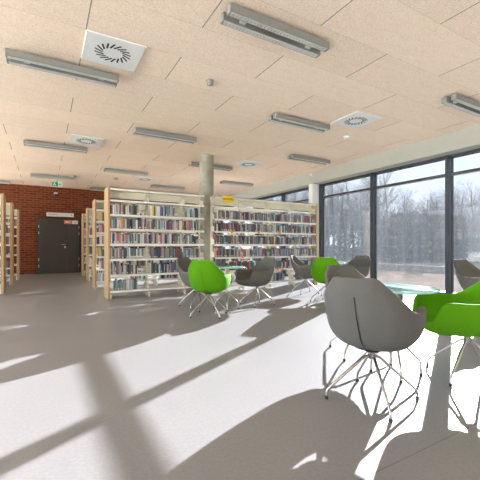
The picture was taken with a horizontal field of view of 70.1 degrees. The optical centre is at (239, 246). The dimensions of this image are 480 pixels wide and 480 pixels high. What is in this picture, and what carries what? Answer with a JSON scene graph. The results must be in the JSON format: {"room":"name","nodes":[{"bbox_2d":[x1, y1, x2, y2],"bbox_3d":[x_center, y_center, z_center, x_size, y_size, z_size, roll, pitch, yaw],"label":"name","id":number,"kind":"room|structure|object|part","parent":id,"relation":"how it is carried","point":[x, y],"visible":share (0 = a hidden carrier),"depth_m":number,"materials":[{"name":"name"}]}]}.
{"room":"library","nodes":[
{"label":"library","id":0,"kind":"room"},
{"bbox_2d":[0,183,218,274],"bbox_3d":[-6.281,-0.645,13.858,12.420,3.330,0.300,0,0,-30],"label":"wall","id":1,"kind":"structure","parent":0,"point":[32,201],"depth_m":12.88,"materials":[{"name":"red brick"}]},
{"bbox_2d":[37,217,80,273],"bbox_3d":[-6.985,-0.045,13.224,1.490,2.130,0.157,0,0,-30],"label":"door","id":2,"kind":"structure","parent":1,"relation":"in","point":[58,243],"depth_m":13.19,"materials":[{"name":"grey metal"}]},
{"bbox_2d":[64,220,77,223],"bbox_3d":[-6.621,-0.970,13.404,0.480,0.140,0.014,0,0,-30],"label":"notice","id":3,"kind":"object","parent":2,"relation":"attached to","point":[65,221],"visible":1,"depth_m":13.39,"materials":[{"name":"red"}]},
{"bbox_2d":[46,212,73,216],"bbox_3d":[-6.972,-1.250,13.272,0.940,0.150,0.034,0,0,-30],"label":"door sign","id":4,"kind":"object","parent":1,"relation":"attached to","point":[47,213],"visible":1,"depth_m":13.26,"materials":[{"name":"white plastic"}]},
{"bbox_2d":[0,272,479,479],"bbox_3d":[-1.575,1.120,5.606,12.420,0.200,19.300,0,0,-30],"label":"floor","id":5,"kind":"structure","parent":0,"point":[128,385],"depth_m":2.40,"materials":[{"name":"concrete"}]},
{"bbox_2d":[0,193,5,293],"bbox_3d":[-6.303,-0.079,7.054,2.400,2.198,0.500,0,0,-30],"label":"shelving","id":6,"kind":"object","parent":5,"relation":"on","point":[2,195],"visible":1,"depth_m":7.43,"materials":[{"name":"brown wood"}]},
{"bbox_2d":[0,204,313,289],"bbox_3d":[-3.627,-0.013,9.569,9.439,1.734,6.184,0,0,-30],"label":"books","id":7,"kind":"object","parent":6,"relation":"on","point":[258,251],"visible":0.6,"depth_m":8.55,"materials":[{"name":"multicoloured paper"}]},
{"bbox_2d":[0,202,13,285],"bbox_3d":[-7.135,-0.079,8.594,2.400,2.198,0.500,0,0,-30],"label":"shelving","id":8,"kind":"object","parent":5,"relation":"on","point":[9,206],"visible":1,"depth_m":8.96,"materials":[{"name":"brown wood"}]},
{"bbox_3d":[-6.115,-0.079,9.176,0.050,2.198,0.500,0,0,-30],"label":"panel","id":9,"kind":"part","parent":8,"relation":"part of","materials":[{"name":"brown wood"}]},
{"bbox_2d":[0,209,19,279],"bbox_3d":[-8.017,-0.079,10.220,2.400,2.198,0.500,0,0,-30],"label":"shelving","id":10,"kind":"object","parent":5,"relation":"on","point":[16,211],"visible":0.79,"depth_m":10.59,"materials":[{"name":"brown wood"}]},
{"bbox_3d":[-6.996,-0.079,10.803,0.050,2.198,0.500,0,0,-30],"label":"panel","id":11,"kind":"part","parent":10,"relation":"part of","materials":[{"name":"brown wood"}]},
{"bbox_2d":[81,213,166,275],"bbox_3d":[-4.237,-0.079,12.837,3.080,2.198,0.500,0,0,-30],"label":"shelving","id":12,"kind":"object","parent":5,"relation":"on","point":[83,216],"visible":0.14,"depth_m":11.95,"materials":[{"name":"brown wood"}]},
{"bbox_3d":[-5.559,-0.079,12.083,0.035,2.198,0.500,0,0,-30],"label":"panel","id":13,"kind":"part","parent":12,"relation":"part of","materials":[{"name":"brown wood"}]},
{"bbox_2d":[86,208,183,280],"bbox_3d":[-3.330,-0.079,11.167,3.080,2.198,0.500,0,0,-30],"label":"shelving","id":14,"kind":"object","parent":5,"relation":"on","point":[88,210],"visible":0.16,"depth_m":10.24,"materials":[{"name":"brown wood"}]},
{"bbox_3d":[-4.653,-0.079,10.413,0.035,2.198,0.500,0,0,-30],"label":"panel","id":15,"kind":"part","parent":14,"relation":"part of","materials":[{"name":"brown wood"}]},
{"bbox_2d":[92,199,197,288],"bbox_3d":[-2.349,-0.079,9.367,3.080,2.198,0.500,0,0,-30],"label":"shelving","id":16,"kind":"object","parent":5,"relation":"on","point":[96,204],"visible":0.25,"depth_m":8.66,"materials":[{"name":"brown wood"}]},
{"bbox_3d":[-3.672,-0.079,8.612,0.035,2.198,0.500,0,0,-30],"label":"panel","id":17,"kind":"part","parent":16,"relation":"part of","materials":[{"name":"brown wood"}]},
{"bbox_2d":[104,186,203,299],"bbox_3d":[-1.794,-0.079,7.323,2.020,2.198,0.500,0,0,-30],"label":"shelving","id":18,"kind":"object","parent":5,"relation":"on","point":[179,199],"visible":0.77,"depth_m":7.12,"materials":[{"name":"brown wood"}]},
{"bbox_3d":[-2.656,-0.079,6.831,0.035,2.198,0.500,0,0,-30],"label":"panel","id":19,"kind":"part","parent":18,"relation":"part of","materials":[{"name":"brown wood"}]},
{"bbox_2d":[112,233,114,242],"bbox_3d":[-2.495,-0.171,6.754,0.020,0.201,0.148,0,0,-30],"label":"book","id":20,"kind":"object","parent":18,"relation":"in","point":[113,234],"visible":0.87,"depth_m":6.71,"materials":[{"name":"blue paper"}]},
{"bbox_2d":[148,205,151,215],"bbox_3d":[-1.869,-0.750,7.105,0.034,0.210,0.133,0,0,-30],"label":"book","id":21,"kind":"object","parent":18,"relation":"in","point":[150,206],"visible":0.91,"depth_m":7.05,"materials":[{"name":"white paper"}]},
{"bbox_2d":[148,235,151,243],"bbox_3d":[-1.869,-0.162,7.101,0.029,0.183,0.147,0,0,-30],"label":"book","id":22,"kind":"object","parent":18,"relation":"in","point":[149,236],"visible":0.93,"depth_m":7.04,"materials":[{"name":"blue paper"}]},
{"bbox_2d":[151,247,153,257],"bbox_3d":[-1.829,0.118,7.118,0.028,0.224,0.135,0,0,-30],"label":"book","id":23,"kind":"object","parent":18,"relation":"in","point":[152,248],"visible":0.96,"depth_m":7.06,"materials":[{"name":"blue paper"}]},
{"bbox_2d":[184,221,187,229],"bbox_3d":[-1.192,-0.464,7.507,0.029,0.197,0.161,0,0,-30],"label":"book","id":24,"kind":"object","parent":18,"relation":"in","point":[185,222],"visible":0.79,"depth_m":7.44,"materials":[{"name":"beige paper"}]},
{"bbox_2d":[177,257,213,309],"bbox_3d":[-0.731,0.601,5.840,0.712,0.838,0.608,0,0,32],"label":"swivel armchair","id":25,"kind":"object","parent":5,"relation":"on","point":[183,264],"visible":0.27,"depth_m":5.82,"materials":[{"name":"silver metal"}]},
{"bbox_2d":[199,154,213,262],"bbox_3d":[-0.845,-0.645,8.647,0.355,3.330,0.355,0,0,38],"label":"concrete column","id":26,"kind":"structure","parent":5,"relation":"on","point":[206,165],"depth_m":8.48,"materials":[{"name":"grey concrete"}]},
{"bbox_2d":[188,260,230,318],"bbox_3d":[-0.458,0.601,5.107,0.608,0.838,0.712,0,0,14],"label":"swivel armchair","id":27,"kind":"object","parent":5,"relation":"on","point":[205,276],"visible":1,"depth_m":4.87,"materials":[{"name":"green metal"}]},
{"bbox_3d":[-0.594,0.863,4.999,0.220,0.286,0.220,0,0,10],"label":"leg","id":28,"kind":"part","parent":27,"relation":"part of","materials":[{"name":"silver metal"}]},
{"bbox_3d":[-0.370,0.863,4.956,0.022,0.286,0.298,0,0,-35],"label":"leg","id":29,"kind":"part","parent":27,"relation":"part of","materials":[{"name":"silver metal"}]},
{"bbox_2d":[215,266,245,310],"bbox_3d":[-0.219,0.672,5.631,0.624,0.695,0.624,0,0,40],"label":"glass table","id":30,"kind":"object","parent":5,"relation":"on","point":[226,268],"visible":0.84,"depth_m":5.61,"materials":[{"name":"teal"}]},
{"bbox_2d":[214,207,274,280],"bbox_3d":[0.031,-0.079,10.724,2.280,2.198,0.500,0,0,-30],"label":"shelving","id":31,"kind":"object","parent":5,"relation":"on","point":[215,209],"visible":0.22,"depth_m":10.73,"materials":[{"name":"brown wood"}]},
{"bbox_3d":[1.006,-0.079,11.280,0.035,2.198,0.500,0,0,-30],"label":"panel","id":32,"kind":"part","parent":31,"relation":"part of","materials":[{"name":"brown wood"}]},
{"bbox_2d":[235,257,275,307],"bbox_3d":[0.291,0.601,6.035,0.712,0.838,0.608,0,0,-38],"label":"swivel armchair","id":33,"kind":"object","parent":5,"relation":"on","point":[261,274],"visible":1,"depth_m":6.00,"materials":[{"name":"silver metal"}]},
{"bbox_2d":[210,196,316,289],"bbox_3d":[0.698,-0.079,8.606,3.060,2.198,0.260,0,0,-30],"label":"shelving","id":34,"kind":"object","parent":5,"relation":"on","point":[239,203],"visible":0.69,"depth_m":8.56,"materials":[{"name":"brown wood"}]},
{"bbox_2d":[223,196,233,202],"bbox_3d":[-0.271,-1.100,7.882,0.288,0.150,0.009,0,0,-30],"label":"sign","id":35,"kind":"object","parent":34,"relation":"attached to","point":[229,199],"visible":1,"depth_m":7.88,"materials":[{"name":"yellow plastic"}]},
{"bbox_2d":[293,215,297,221],"bbox_3d":[1.473,-0.748,9.017,0.031,0.204,0.162,0,0,-30],"label":"book","id":36,"kind":"object","parent":34,"relation":"in","point":[295,217],"visible":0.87,"depth_m":9.01,"materials":[{"name":"grey paper"}]},
{"bbox_3d":[2.011,-0.079,9.356,0.035,2.198,0.260,0,0,-30],"label":"panel","id":37,"kind":"part","parent":34,"relation":"part of","materials":[{"name":"brown wood"}]},
{"bbox_2d":[290,255,318,294],"bbox_3d":[1.460,0.601,7.551,0.713,0.838,0.639,0,0,28],"label":"swivel armchair","id":38,"kind":"object","parent":5,"relation":"on","point":[301,269],"visible":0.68,"depth_m":7.40,"materials":[{"name":"silver metal"}]},
{"bbox_2d":[310,257,339,301],"bbox_3d":[1.630,0.601,6.412,0.608,0.838,0.712,0,0,19],"label":"swivel armchair","id":39,"kind":"object","parent":5,"relation":"on","point":[318,268],"visible":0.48,"depth_m":6.18,"materials":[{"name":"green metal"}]},
{"bbox_2d":[347,255,370,276],"bbox_3d":[2.434,0.601,7.281,0.708,0.838,0.613,0,0,-36],"label":"swivel armchair","id":40,"kind":"object","parent":5,"relation":"on","point":[361,263],"visible":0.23,"depth_m":7.41,"materials":[{"name":"grey fabric"}]},
{"bbox_2d":[325,264,402,360],"bbox_3d":[1.146,0.601,3.263,0.608,0.838,0.712,0,0,-20],"label":"swivel armchair","id":41,"kind":"object","parent":5,"relation":"on","point":[346,270],"visible":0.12,"depth_m":3.54,"materials":[{"name":"grey fabric"}]},
{"bbox_3d":[1.029,0.863,3.162,0.022,0.286,0.298,0,0,43],"label":"leg","id":42,"kind":"part","parent":41,"relation":"part of","materials":[{"name":"silver metal"}]},
{"bbox_2d":[324,276,425,422],"bbox_3d":[0.896,0.601,2.308,0.608,0.838,0.712,0,0,39],"label":"swivel armchair","id":43,"kind":"object","parent":5,"relation":"on","point":[364,314],"visible":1,"depth_m":2.07,"materials":[{"name":"grey plastic"}]},
{"bbox_3d":[0.725,0.863,2.298,0.220,0.286,0.220,0,0,-44],"label":"leg","id":44,"kind":"part","parent":43,"relation":"part of","materials":[{"name":"silver metal"}]},
{"bbox_3d":[0.888,0.863,2.457,0.022,0.286,0.298,0,0,1],"label":"leg","id":45,"kind":"part","parent":43,"relation":"part of","materials":[{"name":"silver metal"}]},
{"bbox_3d":[0.884,0.681,2.295,0.240,0.027,0.240,0,0,39],"label":"seat plate","id":46,"kind":"part","parent":43,"relation":"part of","materials":[{"name":"silver metal"}]},
{"bbox_3d":[0.881,0.863,2.133,0.022,0.286,0.298,0,0,1],"label":"leg","id":47,"kind":"part","parent":43,"relation":"part of","materials":[{"name":"silver metal"}]},
{"bbox_3d":[1.046,0.863,2.291,0.298,0.286,0.022,0,0,1],"label":"leg","id":48,"kind":"part","parent":43,"relation":"part of","materials":[{"name":"silver metal"}]},
{"bbox_2d":[369,283,439,382],"bbox_3d":[1.251,0.672,2.751,0.624,0.695,0.624,0,0,-32],"label":"glass table","id":49,"kind":"object","parent":5,"relation":"on","point":[397,289],"visible":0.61,"depth_m":2.68,"materials":[{"name":"teal"}]},
{"bbox_3d":[1.227,0.872,2.651,0.020,0.272,0.186,0,0,13],"label":"leg","id":50,"kind":"part","parent":49,"relation":"part of","materials":[{"name":"silver metal"}]},
{"bbox_3d":[1.251,0.332,2.751,0.616,0.014,0.616,0,0,-32],"label":"glass","id":51,"kind":"part","parent":49,"relation":"part of","materials":[{"name":"clear glass"}]},
{"bbox_3d":[1.352,0.872,2.728,0.186,0.272,0.020,0,0,13],"label":"leg","id":52,"kind":"part","parent":49,"relation":"part of","materials":[{"name":"silver metal"}]},
{"bbox_2d":[412,281,479,386],"bbox_3d":[1.770,0.601,2.690,0.712,0.838,0.608,0,0,4],"label":"swivel armchair","id":53,"kind":"object","parent":5,"relation":"on","point":[457,314],"visible":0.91,"depth_m":2.55,"materials":[{"name":"green fabric"}]},
{"bbox_3d":[1.691,0.863,2.819,0.022,0.286,0.298,0,0,-37],"label":"leg","id":54,"kind":"part","parent":53,"relation":"part of","materials":[{"name":"silver metal"}]},
{"bbox_3d":[1.658,0.863,2.592,0.298,0.286,0.022,0,0,-37],"label":"leg","id":55,"kind":"part","parent":53,"relation":"part of","materials":[{"name":"silver metal"}]},
{"bbox_3d":[1.884,0.863,2.559,0.022,0.286,0.298,0,0,-37],"label":"leg","id":56,"kind":"part","parent":53,"relation":"part of","materials":[{"name":"silver metal"}]},
{"bbox_3d":[1.917,0.863,2.786,0.298,0.286,0.022,0,0,-37],"label":"leg","id":57,"kind":"part","parent":53,"relation":"part of","materials":[{"name":"silver metal"}]},
{"bbox_2d":[453,259,479,289],"bbox_3d":[3.366,0.601,4.732,0.608,0.838,0.712,0,0,-24],"label":"swivel armchair","id":58,"kind":"object","parent":5,"relation":"on","point":[467,274],"visible":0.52,"depth_m":4.96,"materials":[{"name":"grey fabric"}]},
{"bbox_2d":[0,0,479,195],"bbox_3d":[-1.575,-2.460,5.606,12.420,0.300,19.300,0,0,-30],"label":"ceiling","id":59,"kind":"structure","parent":0,"point":[393,61],"depth_m":4.89,"materials":[{"name":"brown wood"}]},
{"bbox_2d":[0,180,10,183],"bbox_3d":[-8.536,-2.257,11.594,1.250,0.105,0.220,0,0,-30],"label":"ceiling light","id":60,"kind":"object","parent":59,"relation":"attached to","point":[1,181],"visible":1,"depth_m":11.75,"materials":[{"name":"white metal"}]},
{"bbox_2d":[30,173,74,180],"bbox_3d":[-6.018,-2.257,11.015,1.250,0.105,0.220,0,0,-30],"label":"ceiling light","id":61,"kind":"object","parent":59,"relation":"attached to","point":[31,174],"visible":1,"depth_m":10.94,"materials":[{"name":"white metal"}]},
{"bbox_2d":[24,140,87,153],"bbox_3d":[-4.111,-2.257,7.671,1.250,0.105,0.220,0,0,-30],"label":"ceiling light","id":62,"kind":"object","parent":59,"relation":"attached to","point":[30,143],"visible":1,"depth_m":7.60,"materials":[{"name":"white metal"}]},
{"bbox_2d":[52,181,61,186],"bbox_3d":[-6.324,-2.205,11.815,0.320,0.230,0.068,0,0,-30],"label":"exit sign","id":63,"kind":"object","parent":59,"relation":"hanging from","point":[56,184],"visible":0.96,"depth_m":11.80,"materials":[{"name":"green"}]},
{"bbox_2d":[5,48,118,86],"bbox_3d":[-2.203,-2.257,4.327,1.250,0.105,0.220,0,0,-30],"label":"ceiling light","id":64,"kind":"object","parent":59,"relation":"attached to","point":[13,57],"visible":1,"depth_m":4.25,"materials":[{"name":"white metal"}]},
{"bbox_2d":[69,134,103,146],"bbox_3d":[-3.336,-2.301,7.422,0.630,0.018,0.630,0,0,-30],"label":"ceiling vent","id":65,"kind":"object","parent":59,"relation":"in","point":[76,139],"visible":1,"depth_m":7.37,"materials":[{"name":"white metal"}]},
{"bbox_2d":[90,187,105,190],"bbox_3d":[-5.235,-2.257,13.477,1.250,0.105,0.220,0,0,-30],"label":"ceiling light","id":66,"kind":"object","parent":59,"relation":"attached to","point":[91,188],"visible":0.41,"depth_m":13.24,"materials":[{"name":"white metal"}]},
{"bbox_2d":[81,29,145,71],"bbox_3d":[-1.508,-2.301,4.056,0.630,0.018,0.630,0,0,-30],"label":"ceiling vent","id":67,"kind":"object","parent":59,"relation":"in","point":[100,48],"visible":1,"depth_m":4.01,"materials":[{"name":"white metal"}]},
{"bbox_2d":[104,168,147,175],"bbox_3d":[-3.414,-2.257,10.284,1.250,0.105,0.220,0,0,-30],"label":"ceiling light","id":68,"kind":"object","parent":59,"relation":"attached to","point":[108,170],"visible":1,"depth_m":10.21,"materials":[{"name":"white metal"}]},
{"bbox_2d":[134,177,156,181],"bbox_3d":[-3.234,-2.301,11.625,0.630,0.018,0.630,0,0,-30],"label":"ceiling vent","id":69,"kind":"object","parent":59,"relation":"in","point":[147,179],"visible":1,"depth_m":11.62,"materials":[{"name":"white"}]},
{"bbox_2d":[133,128,196,143],"bbox_3d":[-1.506,-2.257,6.940,1.250,0.105,0.220,0,0,-30],"label":"ceiling light","id":70,"kind":"object","parent":59,"relation":"attached to","point":[138,131],"visible":1,"depth_m":6.87,"materials":[{"name":"white metal"}]},
{"bbox_2d":[151,184,184,189],"bbox_3d":[-2.717,-2.257,12.898,1.250,0.105,0.220,0,0,-30],"label":"ceiling light","id":71,"kind":"object","parent":59,"relation":"attached to","point":[152,185],"visible":1,"depth_m":12.83,"materials":[{"name":"white metal"}]},
{"bbox_2d":[188,162,198,166],"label":"ceiling light","id":72,"kind":"object","parent":59,"relation":"attached to","point":[193,164],"depth_m":9.25,"materials":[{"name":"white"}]},
{"bbox_2d":[206,79,213,85],"bbox_3d":[-0.417,-2.278,4.747,0.104,0.064,0.104,0,0,-30],"label":"ceiling sensor","id":73,"kind":"object","parent":59,"relation":"attached to","point":[209,81],"visible":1,"depth_m":4.72,"materials":[{"name":"white plastic"}]},
{"bbox_2d":[214,165,232,170],"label":"ceiling light","id":74,"kind":"object","parent":59,"relation":"attached to","point":[216,167],"depth_m":9.67,"materials":[{"name":"white"}]},
{"bbox_2d":[220,181,252,186],"bbox_3d":[-0.113,-2.257,12.167,1.250,0.105,0.220,0,0,-30],"label":"ceiling light","id":75,"kind":"object","parent":59,"relation":"attached to","point":[221,182],"visible":1,"depth_m":12.08,"materials":[{"name":"white metal"}]},
{"bbox_2d":[233,160,263,167],"bbox_3d":[0.231,-2.301,9.526,0.630,0.018,0.630,0,0,-30],"label":"ceiling vent","id":76,"kind":"object","parent":59,"relation":"in","point":[249,164],"visible":1,"depth_m":9.51,"materials":[{"name":"white metal"}]},
{"bbox_2d":[220,2,329,57],"bbox_3d":[0.401,-2.257,3.596,1.250,0.105,0.220,0,0,-30],"label":"ceiling light","id":77,"kind":"object","parent":59,"relation":"attached to","point":[237,17],"visible":1,"depth_m":3.53,"materials":[{"name":"white metal"}]},
{"bbox_2d":[269,113,329,132],"bbox_3d":[1.098,-2.257,6.210,1.250,0.105,0.220,0,0,-30],"label":"ceiling light","id":78,"kind":"object","parent":59,"relation":"attached to","point":[279,118],"visible":1,"depth_m":6.13,"materials":[{"name":"white metal"}]},
{"bbox_2d":[288,154,330,164],"bbox_3d":[1.794,-2.257,8.823,1.250,0.105,0.220,0,0,-30],"label":"ceiling light","id":79,"kind":"object","parent":59,"relation":"attached to","point":[293,156],"visible":1,"depth_m":8.74,"materials":[{"name":"white metal"}]},
{"bbox_2d":[331,111,381,128],"bbox_3d":[2.108,-2.301,6.234,0.630,0.018,0.630,0,0,-30],"label":"ceiling vent","id":80,"kind":"object","parent":59,"relation":"in","point":[357,119],"visible":1,"depth_m":6.20,"materials":[{"name":"white metal"}]},
{"bbox_2d":[442,93,479,116],"bbox_3d":[3.702,-2.257,5.479,1.250,0.105,0.220,0,0,-30],"label":"ceiling light","id":81,"kind":"object","parent":59,"relation":"attached to","point":[457,101],"visible":1,"depth_m":5.31,"materials":[{"name":"white metal"}]},
{"bbox_2d":[214,124,479,205],"bbox_3d":[3.668,-2.123,8.424,0.520,0.375,19.000,0,0,-30],"label":"wall","id":82,"kind":"structure","parent":0,"point":[466,139],"depth_m":8.28,"materials":[{"name":"white paint"}]},
{"bbox_2d":[219,187,308,276],"bbox_3d":[0.736,-0.458,13.746,0.180,2.955,6.850,0,0,-30],"label":"window","id":83,"kind":"structure","parent":82,"relation":"in","point":[300,195],"depth_m":12.13,"materials":[{"name":"clear glass"}]},
{"bbox_3d":[-0.631,-0.268,16.143,0.008,2.455,1.170,0,0,-30],"label":"pane","id":84,"kind":"part","parent":83,"relation":"part of","materials":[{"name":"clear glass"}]},
{"bbox_3d":[0.154,-0.268,14.766,0.008,2.455,1.840,0,0,-30],"label":"pane","id":85,"kind":"part","parent":83,"relation":"part of","materials":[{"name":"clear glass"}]},
{"bbox_3d":[1.105,-0.268,13.098,0.008,2.455,1.840,0,0,-30],"label":"pane","id":86,"kind":"part","parent":83,"relation":"part of","materials":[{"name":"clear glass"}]},
{"bbox_3d":[1.105,-1.720,13.098,0.008,0.310,1.840,0,0,-30],"label":"pane","id":87,"kind":"part","parent":83,"relation":"part of","materials":[{"name":"clear glass"}]},
{"bbox_3d":[1.992,-1.720,11.544,0.008,0.310,1.580,0,0,-30],"label":"pane","id":88,"kind":"part","parent":83,"relation":"part of","materials":[{"name":"clear glass"}]},
{"bbox_3d":[1.992,-0.268,11.544,0.008,2.455,1.580,0,0,-30],"label":"pane","id":89,"kind":"part","parent":83,"relation":"part of","materials":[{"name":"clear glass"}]},
{"bbox_2d":[309,184,311,203],"bbox_3d":[2.397,-0.458,10.652,0.520,2.955,0.170,0,0,-30],"label":"trim","id":90,"kind":"structure","parent":82,"relation":"attached to","point":[310,185],"depth_m":10.53,"materials":[{"name":"white"}]},
{"bbox_2d":[312,184,318,257],"bbox_3d":[2.431,-0.458,10.572,0.502,2.955,0.007,0,0,-30],"label":"trim","id":91,"kind":"structure","parent":82,"relation":"attached to","point":[315,187],"depth_m":10.54,"materials":[{"name":"white paint"}]},
{"bbox_2d":[319,148,479,293],"bbox_3d":[5.413,-0.458,5.546,0.180,2.955,11.670,0,0,-30],"label":"window","id":92,"kind":"structure","parent":82,"relation":"in","point":[411,221],"depth_m":8.04,"materials":[{"name":"clear glass"}]},
{"bbox_3d":[3.015,-1.720,9.750,0.008,0.310,1.830,0,0,-30],"label":"pane","id":93,"kind":"part","parent":92,"relation":"part of","materials":[{"name":"clear glass"}]},
{"bbox_3d":[3.015,-0.268,9.750,0.008,2.455,1.830,0,0,-30],"label":"pane","id":94,"kind":"part","parent":92,"relation":"part of","materials":[{"name":"clear glass"}]},
{"bbox_3d":[3.964,-1.720,8.086,0.008,0.310,1.840,0,0,-30],"label":"pane","id":95,"kind":"part","parent":92,"relation":"part of","materials":[{"name":"clear glass"}]},
{"bbox_3d":[3.964,-0.268,8.086,0.008,2.455,1.840,0,0,-30],"label":"pane","id":96,"kind":"part","parent":92,"relation":"part of","materials":[{"name":"clear glass"}]},
{"bbox_3d":[4.916,-1.720,6.419,0.008,0.310,1.840,0,0,-30],"label":"pane","id":97,"kind":"part","parent":92,"relation":"part of","materials":[{"name":"clear glass"}]},
{"bbox_3d":[4.916,-0.268,6.419,0.008,2.455,1.840,0,0,-30],"label":"pane","id":98,"kind":"part","parent":92,"relation":"part of","materials":[{"name":"clear glass"}]}
]}

